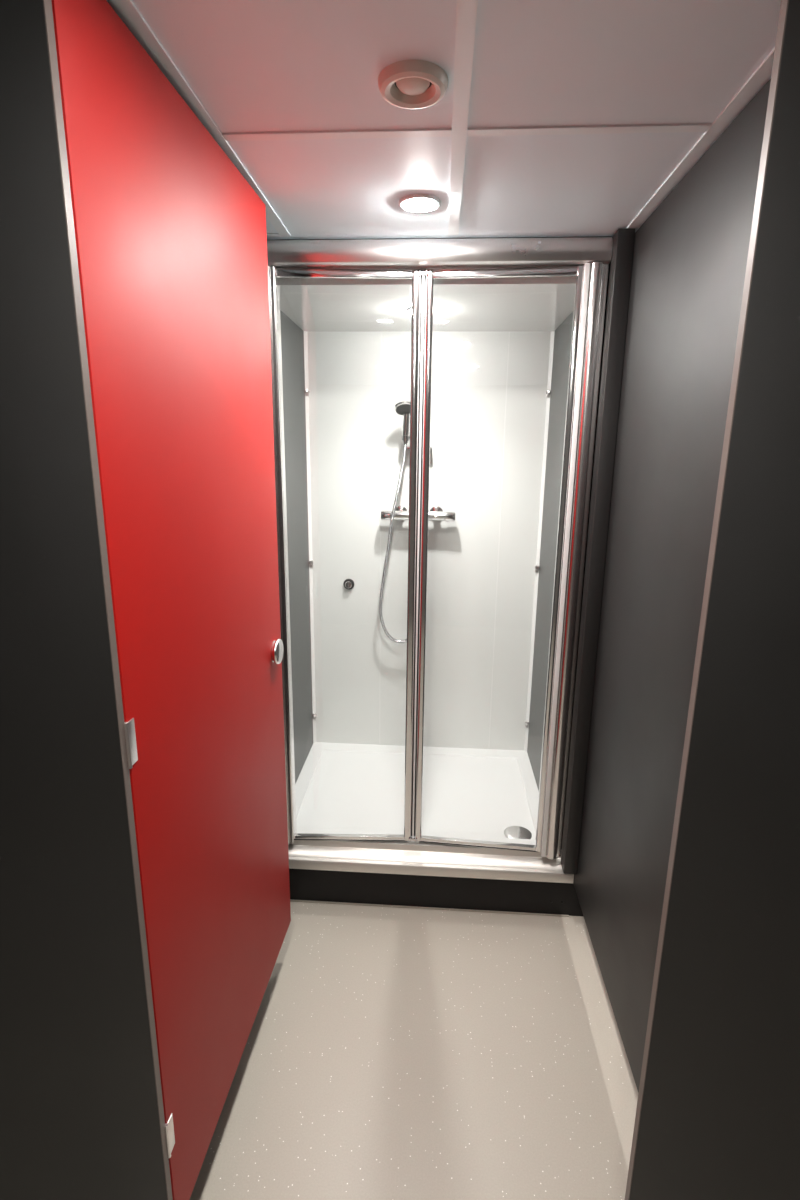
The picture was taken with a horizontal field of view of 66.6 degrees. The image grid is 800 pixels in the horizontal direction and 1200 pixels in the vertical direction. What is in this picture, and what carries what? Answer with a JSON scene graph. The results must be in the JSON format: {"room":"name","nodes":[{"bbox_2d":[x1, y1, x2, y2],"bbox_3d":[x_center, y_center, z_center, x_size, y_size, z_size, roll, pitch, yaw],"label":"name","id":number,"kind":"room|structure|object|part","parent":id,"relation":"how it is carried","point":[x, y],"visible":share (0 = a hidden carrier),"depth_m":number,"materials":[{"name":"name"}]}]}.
{"room":"shower room","nodes":[
{"label":"shower room","id":0,"kind":"room"},
{"bbox_2d":[280,310,312,783],"bbox_3d":[-0.423,-0.146,2.292,0.020,1.970,0.690,1,13,3],"label":"wall","id":1,"kind":"structure","parent":0,"point":[292,335],"depth_m":2.41,"materials":[{"name":"grey laminate"}]},
{"bbox_2d":[109,0,290,236],"bbox_3d":[-0.415,-0.587,-0.010,0.027,0.004,3.398,1,13,3],"label":"trim","id":2,"kind":"structure","parent":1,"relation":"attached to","point":[126,9],"depth_m":0.96,"materials":[{"name":"white paint"}]},
{"bbox_2d":[190,901,637,1199],"bbox_3d":[-0.014,1.502,0.425,3.500,0.060,3.530,1,13,3],"label":"floor","id":3,"kind":"structure","parent":0,"point":[390,1053],"depth_m":1.56,"materials":[{"name":"plastic"}]},
{"bbox_2d":[0,0,172,1199],"bbox_3d":[-0.874,0.271,0.914,0.962,2.088,0.060,1,13,3],"label":"partition panel","id":4,"kind":"object","parent":3,"relation":"on","point":[82,1110],"visible":1,"depth_m":0.86,"materials":[{"name":"black laminate"}]},
{"bbox_2d":[51,0,290,1199],"bbox_3d":[-0.363,0.121,1.248,0.054,1.930,0.771,2,13,5],"label":"door","id":5,"kind":"structure","parent":4,"relation":"attached to","point":[171,237],"depth_m":1.06,"materials":[{"name":"red laminate"}]},
{"bbox_3d":[-0.318,0.134,1.577,0.023,0.067,0.067,1,13,3],"label":"door knob","id":6,"kind":"part","parent":5,"relation":"part of","materials":[{"name":"silver metal"}]},
{"bbox_2d":[295,742,538,844],"bbox_3d":[0.065,0.792,2.471,0.982,0.072,0.715,1,13,3],"label":"shower tray","id":7,"kind":"object","parent":3,"relation":"on","point":[341,788],"visible":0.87,"depth_m":2.44,"materials":[{"name":"white ceramic"}]},
{"bbox_2d":[625,0,799,1199],"bbox_3d":[0.911,0.317,0.808,1.062,2.088,0.060,1,13,3],"label":"partition panel","id":8,"kind":"object","parent":3,"relation":"on","point":[717,1117],"visible":1,"depth_m":0.82,"materials":[{"name":"black laminate"}]},
{"bbox_2d":[279,270,575,331],"bbox_3d":[0.088,-1.025,2.054,0.982,0.097,0.680,1,13,3],"label":"ceiling","id":9,"kind":"structure","parent":0,"point":[521,303],"depth_m":1.96,"materials":[{"name":"white"}]},
{"bbox_2d":[307,331,550,749],"bbox_3d":[0.100,-0.217,2.612,1.042,1.970,0.030,1,13,3],"label":"wall","id":10,"kind":"structure","parent":0,"point":[355,429],"depth_m":2.58,"materials":[{"name":"white plastic"}]},
{"bbox_2d":[304,331,315,742],"bbox_3d":[-0.386,-0.202,2.626,0.012,1.780,0.012,1,13,3],"label":"trim","id":11,"kind":"structure","parent":10,"relation":"attached to","point":[305,332],"depth_m":2.60,"materials":[{"name":"white"}]},
{"bbox_2d":[343,579,353,589],"bbox_3d":[-0.223,-0.067,2.642,0.048,0.048,0.022,1,13,3],"label":"button","id":12,"kind":"object","parent":10,"relation":"attached to","point":[348,583],"visible":1,"depth_m":2.64,"materials":[{"name":"silver metal"}]},
{"bbox_2d":[379,331,381,743],"bbox_3d":[-0.084,-0.197,2.612,0.002,1.777,0.001,1,13,3],"label":"trim","id":13,"kind":"structure","parent":10,"relation":"attached to","point":[381,331],"depth_m":2.57,"materials":[{"name":"white"}]},
{"bbox_2d":[401,435,431,448],"bbox_3d":[0.067,-0.593,2.465,0.122,0.410,0.084,1,13,3],"label":"shower rail","id":14,"kind":"object","parent":10,"relation":"attached to","point":[403,437],"visible":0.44,"depth_m":2.42,"materials":[{"name":"silver metal"}]},
{"bbox_2d":[379,400,409,642],"bbox_3d":[-0.003,-0.288,2.487,0.169,1.004,0.116,1,13,3],"label":"handset","id":15,"kind":"object","parent":14,"relation":"attached to","point":[402,408],"visible":0.72,"depth_m":2.44,"materials":[{"name":"ribbed steel"},{"name":"chrome"},{"name":"grey plastic"}]},
{"bbox_3d":[0.020,-0.737,2.357,0.071,0.037,0.062,1,13,3],"label":"spray plate","id":16,"kind":"part","parent":15,"relation":"part of","materials":[{"name":"grey plastic"}]},
{"bbox_3d":[0.024,-0.683,2.409,0.032,0.121,0.048,1,13,3],"label":"handle","id":17,"kind":"part","parent":15,"relation":"part of","materials":[{"name":"silver metal"}]},
{"bbox_2d":[381,505,454,521],"bbox_3d":[0.075,-0.353,2.525,0.305,0.072,0.078,1,13,3],"label":"shower mixer","id":18,"kind":"object","parent":10,"relation":"attached to","point":[436,513],"visible":0.85,"depth_m":2.50,"materials":[{"name":"silver metal"}]},
{"bbox_3d":[-0.058,-0.351,2.520,0.040,0.043,0.050,1,13,3],"label":"control knob","id":19,"kind":"part","parent":18,"relation":"part of","materials":[{"name":"silver metal"}]},
{"bbox_3d":[0.207,-0.345,2.507,0.040,0.043,0.043,1,13,3],"label":"control knob","id":20,"kind":"part","parent":18,"relation":"part of","materials":[{"name":"silver metal"}]},
{"bbox_2d":[488,331,509,748],"bbox_3d":[0.417,-0.184,2.583,0.003,1.777,0.001,1,13,3],"label":"trim","id":21,"kind":"structure","parent":10,"relation":"attached to","point":[509,331],"depth_m":2.56,"materials":[{"name":"white"}]},
{"bbox_2d":[524,331,554,751],"bbox_3d":[0.582,-0.177,2.568,0.012,1.780,0.012,1,13,3],"label":"trim","id":22,"kind":"structure","parent":10,"relation":"attached to","point":[552,332],"depth_m":2.54,"materials":[{"name":"white"}]},
{"bbox_2d":[546,390,550,397],"bbox_3d":[0.588,-0.818,2.413,0.019,0.028,0.019,1,13,3],"label":"clip","id":23,"kind":"object","parent":22,"relation":"attached to","point":[548,392],"visible":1,"depth_m":2.41,"materials":[{"name":"silver metal"}]},
{"bbox_2d":[106,0,780,239],"bbox_3d":[0.011,-0.594,-0.075,3.500,0.050,3.530,1,13,3],"label":"ceiling","id":24,"kind":"structure","parent":0,"point":[252,65],"depth_m":0.99,"materials":[{"name":"white laminate panel"},{"name":"white painted metal"}]},
{"bbox_2d":[266,233,280,236],"bbox_3d":[-0.353,-0.978,1.633,0.062,0.004,0.017,1,13,3],"label":"trim","id":25,"kind":"structure","parent":24,"relation":"attached to","point":[267,234],"depth_m":1.63,"materials":[{"name":"white paint"}]},
{"bbox_2d":[222,128,451,140],"bbox_3d":[-0.117,-0.852,1.115,0.420,0.004,0.022,1,13,3],"label":"trim","id":26,"kind":"structure","parent":24,"relation":"attached to","point":[435,132],"depth_m":1.11,"materials":[{"name":"white paint"}]},
{"bbox_2d":[378,59,447,108],"bbox_3d":[0.021,-0.816,0.956,0.110,0.036,0.110,1,13,3],"label":"ceiling vent","id":27,"kind":"object","parent":24,"relation":"in","point":[412,83],"visible":0.99,"depth_m":0.94,"materials":[{"name":"white plastic"}]},
{"bbox_2d":[399,194,440,212],"bbox_3d":[0.046,-0.922,1.415,0.099,0.026,0.099,1,13,3],"label":"recessed light","id":28,"kind":"object","parent":24,"relation":"in","point":[416,203],"visible":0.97,"depth_m":1.40,"materials":[{"name":"white paint"}]},
{"bbox_2d":[448,0,477,234],"bbox_3d":[0.033,-0.575,-0.037,0.027,0.004,3.398,1,13,3],"label":"trim","id":29,"kind":"structure","parent":24,"relation":"attached to","point":[466,12],"depth_m":0.99,"materials":[{"name":"white paint"}]},
{"bbox_2d":[467,123,711,135],"bbox_3d":[0.334,-0.840,1.088,0.425,0.004,0.022,1,13,3],"label":"trim","id":30,"kind":"structure","parent":24,"relation":"attached to","point":[685,127],"depth_m":1.08,"materials":[{"name":"white paint"}]},
{"bbox_2d":[527,236,609,790],"bbox_3d":[0.577,-0.120,2.232,0.020,1.970,0.690,1,13,3],"label":"wall","id":31,"kind":"structure","parent":0,"point":[562,335],"depth_m":2.36,"materials":[{"name":"grey laminate"}]},
{"bbox_2d":[562,262,610,840],"bbox_3d":[1.217,0.063,1.863,1.290,2.100,0.060,1,13,3],"label":"wall","id":32,"kind":"structure","parent":0,"point":[610,262],"depth_m":1.88,"materials":[{"name":"black laminate"}]},
{"bbox_2d":[290,899,568,916],"bbox_3d":[0.088,1.068,2.112,0.981,0.004,0.006,1,13,3],"label":"trim","id":33,"kind":"structure","parent":32,"relation":"attached to","point":[290,899],"depth_m":2.11,"materials":[{"name":"plastic"}]},
{"bbox_2d":[289,868,582,915],"bbox_3d":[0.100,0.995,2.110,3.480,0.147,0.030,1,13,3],"label":"shower plinth","id":34,"kind":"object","parent":32,"relation":"attached to","point":[305,884],"depth_m":2.10,"materials":[{"name":"black plastic"}]},
{"bbox_2d":[573,78,770,1092],"bbox_3d":[0.566,0.116,1.334,0.013,1.948,1.008,1,13,3],"label":"wall","id":35,"kind":"structure","parent":0,"point":[690,255],"depth_m":1.33,"materials":[{"name":"black laminate"}]},
{"bbox_2d":[561,228,634,873],"bbox_3d":[0.568,-0.031,1.792,0.043,1.891,0.053,1,13,3],"label":"trim","id":36,"kind":"structure","parent":35,"relation":"attached to","point":[623,239],"depth_m":1.73,"materials":[{"name":"black laminate"}]},
{"bbox_2d":[627,48,774,230],"bbox_3d":[0.486,-0.563,-0.064,0.027,0.004,3.398,1,13,3],"label":"trim","id":37,"kind":"structure","parent":35,"relation":"attached to","point":[763,72],"depth_m":1.10,"materials":[{"name":"white paint"}]},
{"bbox_3d":[-1.009,0.005,1.996,1.250,2.100,0.060,1,13,3],"label":"wall","id":38,"kind":"structure","parent":0,"visible":0},
{"bbox_2d":[267,237,612,882],"bbox_3d":[0.086,-0.026,1.874,1.012,1.947,0.086,1,13,3],"label":"shower door","id":39,"kind":"structure","parent":38,"relation":"attached to","point":[588,259],"depth_m":1.81,"materials":[{"name":"silver metal"}]},
{"bbox_3d":[-0.161,-0.047,1.905,0.418,1.798,0.022,1,13,0],"label":"door","id":40,"kind":"part","parent":39,"relation":"part of","materials":[{"name":"clear glass"}]},
{"bbox_3d":[0.085,0.886,2.085,0.992,0.075,0.073,1,13,3],"label":"sill","id":41,"kind":"part","parent":39,"relation":"part of","materials":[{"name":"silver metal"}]},
{"bbox_3d":[0.279,-0.035,1.879,0.435,1.798,0.022,2,14,7],"label":"door","id":42,"kind":"part","parent":39,"relation":"part of","materials":[{"name":"clear glass"}]}
]}

